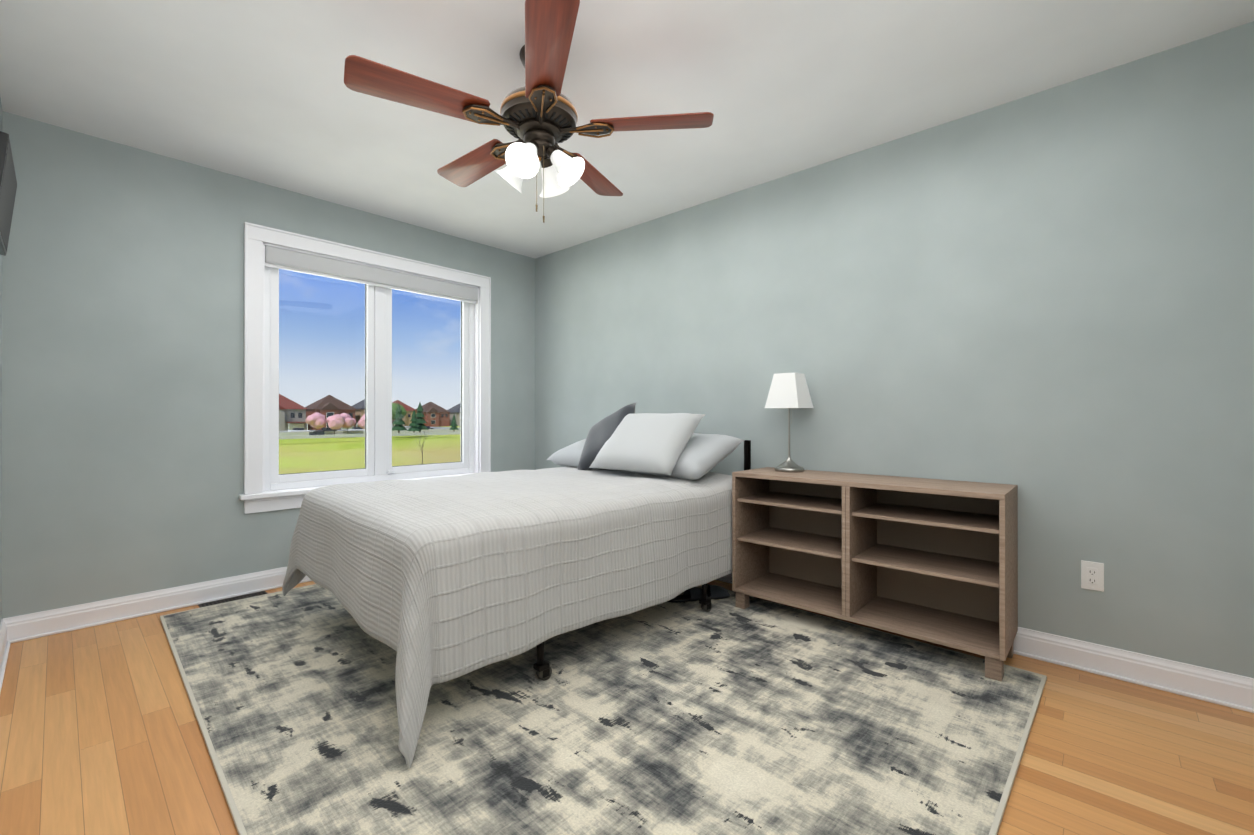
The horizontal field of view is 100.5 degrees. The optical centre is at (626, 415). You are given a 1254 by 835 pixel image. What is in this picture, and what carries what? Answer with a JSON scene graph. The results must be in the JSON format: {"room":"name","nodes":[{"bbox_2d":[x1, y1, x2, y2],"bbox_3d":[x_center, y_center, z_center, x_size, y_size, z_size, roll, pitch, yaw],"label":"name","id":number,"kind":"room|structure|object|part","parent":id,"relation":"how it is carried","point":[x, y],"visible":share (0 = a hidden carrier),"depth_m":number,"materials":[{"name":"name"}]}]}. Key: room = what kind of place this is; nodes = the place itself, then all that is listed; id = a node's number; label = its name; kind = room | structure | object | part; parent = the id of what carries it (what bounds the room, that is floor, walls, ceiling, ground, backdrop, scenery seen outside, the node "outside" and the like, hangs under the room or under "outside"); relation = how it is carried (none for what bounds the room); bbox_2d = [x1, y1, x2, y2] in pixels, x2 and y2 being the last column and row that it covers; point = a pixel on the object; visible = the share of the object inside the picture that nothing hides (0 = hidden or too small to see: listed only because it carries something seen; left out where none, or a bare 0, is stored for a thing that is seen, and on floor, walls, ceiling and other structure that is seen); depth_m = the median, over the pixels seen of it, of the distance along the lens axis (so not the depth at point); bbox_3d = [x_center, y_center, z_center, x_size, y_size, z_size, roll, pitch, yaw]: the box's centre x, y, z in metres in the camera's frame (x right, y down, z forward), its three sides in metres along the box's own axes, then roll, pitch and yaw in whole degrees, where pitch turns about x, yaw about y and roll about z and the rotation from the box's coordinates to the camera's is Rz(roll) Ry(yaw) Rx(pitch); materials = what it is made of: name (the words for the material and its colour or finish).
{"room":"bedroom","nodes":[
{"label":"bedroom","id":0,"kind":"room"},
{"bbox_2d":[0,98,2,623],"bbox_3d":[-1.448,-0.178,0.960,4.415,2.640,0.200,0,0,42],"label":"wall","id":1,"kind":"structure","parent":0,"point":[1,120],"depth_m":2.34,"materials":[{"name":"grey paint"}]},
{"bbox_2d":[0,616,15,692],"bbox_3d":[-1.297,0.985,0.974,4.215,0.115,0.028,0,0,42],"label":"baseboard","id":2,"kind":"structure","parent":1,"relation":"attached to","point":[8,625],"depth_m":2.32,"materials":[{"name":"white wood"}]},
{"bbox_2d":[0,131,16,255],"bbox_3d":[-2.182,-0.755,1.813,0.520,0.290,0.065,0,0,42],"label":"tv","id":3,"kind":"object","parent":1,"relation":"attached to","point":[8,184],"visible":1,"depth_m":1.78,"materials":[{"name":"black plastic"}]},
{"bbox_2d":[2,111,534,618],"bbox_3d":[-1.911,-0.173,3.574,0.200,2.640,3.030,0,0,42],"label":"wall","id":4,"kind":"structure","parent":0,"point":[122,369],"depth_m":2.73,"materials":[{"name":"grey paint"}]},
{"bbox_2d":[16,567,311,641],"bbox_3d":[-1.828,0.989,3.496,0.028,0.115,2.970,0,0,42],"label":"baseboard","id":5,"kind":"structure","parent":4,"relation":"attached to","point":[71,618],"depth_m":2.72,"materials":[{"name":"white wood"}]},
{"bbox_2d":[239,222,490,513],"bbox_3d":[-1.719,-0.277,3.696,0.180,1.707,1.700,0,0,42],"label":"window","id":6,"kind":"structure","parent":4,"relation":"in","point":[380,284],"depth_m":3.58,"materials":[{"name":"white plastic"}]},
{"bbox_2d":[265,246,477,303],"bbox_3d":[-1.703,-0.964,3.683,0.062,0.120,1.442,0,0,42],"label":"roller shade","id":7,"kind":"object","parent":6,"relation":"attached to","point":[377,279],"depth_m":3.56,"materials":[{"name":"grey fabric"}]},
{"bbox_2d":[0,580,1253,834],"bbox_3d":[-0.284,1.094,2.081,4.615,0.100,3.430,0,0,42],"label":"floor","id":8,"kind":"structure","parent":0,"point":[100,732],"depth_m":1.62,"materials":[{"name":"brown wood"}]},
{"bbox_2d":[198,591,267,607],"bbox_3d":[-2.228,1.042,2.960,0.096,0.006,0.310,0,0,42],"label":"floor vent","id":9,"kind":"object","parent":8,"relation":"in","point":[232,599],"visible":0.69,"depth_m":2.96,"materials":[{"name":"brown metal"}]},
{"bbox_2d":[160,584,1046,834],"bbox_3d":[-0.372,1.038,2.380,3.425,0.013,2.471,0,0,42],"label":"rug","id":10,"kind":"object","parent":8,"relation":"on","point":[726,716],"visible":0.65,"depth_m":1.72,"materials":[{"name":"beige carpet"}]},
{"bbox_2d":[282,403,750,768],"bbox_3d":[-0.479,0.472,2.836,2.092,1.120,1.705,0,0,-44],"label":"bed","id":11,"kind":"object","parent":10,"relation":"on","point":[626,510],"visible":1,"depth_m":2.15,"materials":[{"name":"grey fabric"}]},
{"bbox_3d":[-0.423,0.589,2.917,1.900,0.887,1.444,0,0,-44],"label":"frame","id":12,"kind":"part","parent":11,"relation":"part of","materials":[{"name":"black metal"}]},
{"bbox_2d":[667,585,729,602],"bbox_3d":[0.398,0.998,2.949,0.377,0.068,0.088,0,0,-13],"label":"slippers","id":13,"kind":"object","parent":10,"relation":"on","point":[713,592],"visible":0.77,"depth_m":2.93,"materials":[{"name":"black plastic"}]},
{"bbox_2d":[732,467,1017,680],"bbox_3d":[1.143,0.674,2.554,1.200,0.739,0.394,0,0,42],"label":"shelf unit","id":14,"kind":"object","parent":8,"relation":"on","point":[931,560],"visible":1,"depth_m":2.49,"materials":[{"name":"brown wood"}]},
{"bbox_2d":[765,372,813,471],"bbox_3d":[0.901,0.037,2.883,0.195,0.535,0.216,0,0,42],"label":"table lamp","id":15,"kind":"object","parent":14,"relation":"on","point":[788,391],"visible":1,"depth_m":2.83,"materials":[{"name":"white fabric"}]},
{"bbox_2d":[0,0,1253,258],"bbox_3d":[-0.284,-1.446,2.085,4.615,0.100,3.430,0,0,42],"label":"ceiling","id":16,"kind":"structure","parent":0,"point":[256,90],"depth_m":2.17,"materials":[{"name":"paint"}]},
{"bbox_2d":[344,0,713,222],"bbox_3d":[-0.375,-1.063,2.048,1.241,0.665,1.292,0,0,42],"label":"ceiling fan","id":17,"kind":"object","parent":16,"relation":"hanging from","point":[537,117],"visible":1,"depth_m":1.91,"materials":[{"name":"brown wood"}]},
{"bbox_2d":[535,21,1253,677],"bbox_3d":[0.807,-0.174,3.274,4.615,2.640,0.200,0,0,42],"label":"wall","id":18,"kind":"structure","parent":0,"point":[1043,301],"depth_m":2.28,"materials":[{"name":"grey paint"}]},
{"bbox_2d":[716,573,1253,712],"bbox_3d":[0.730,0.988,3.188,4.215,0.115,0.028,0,0,42],"label":"baseboard","id":19,"kind":"structure","parent":18,"relation":"attached to","point":[1231,690],"depth_m":2.03,"materials":[{"name":"white wood"}]},
{"bbox_2d":[1081,560,1103,591],"bbox_3d":[1.899,0.654,2.130,0.070,0.115,0.010,0,0,42],"label":"electrical outlet","id":20,"kind":"object","parent":18,"relation":"attached to","point":[1092,575],"visible":1,"depth_m":2.13,"materials":[{"name":"white plastic"}]},
{"label":"outside","id":21,"kind":"structure","parent":0,"visible":0},
{"bbox_2d":[279,426,460,473],"bbox_3d":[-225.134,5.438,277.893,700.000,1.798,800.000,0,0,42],"label":"lawn","id":22,"kind":"structure","parent":21,"point":[341,447],"depth_m":83.56,"materials":[{"name":"green plant"}]},
{"bbox_2d":[279,394,460,430],"bbox_3d":[-74.084,-1.071,207.238,63.753,11.591,200.835,0,0,42],"label":"houses","id":23,"kind":"structure","parent":22,"relation":"on","point":[428,408],"depth_m":154.46,"materials":[{"name":"brown brick"}]},
{"bbox_2d":[305,403,458,463],"bbox_3d":[-32.503,0.287,125.008,118.235,9.309,93.928,0,0,42],"label":"trees","id":24,"kind":"object","parent":22,"relation":"on","point":[341,422],"depth_m":131.56,"materials":[{"name":"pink plant"}]},
{"bbox_2d":[279,426,460,438],"bbox_3d":[-158.251,4.089,216.632,281.400,1.700,700.000,0,0,42],"label":"street","id":25,"kind":"structure","parent":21,"point":[301,434],"depth_m":129.53,"materials":[{"name":"grey asphalt"}]}
]}

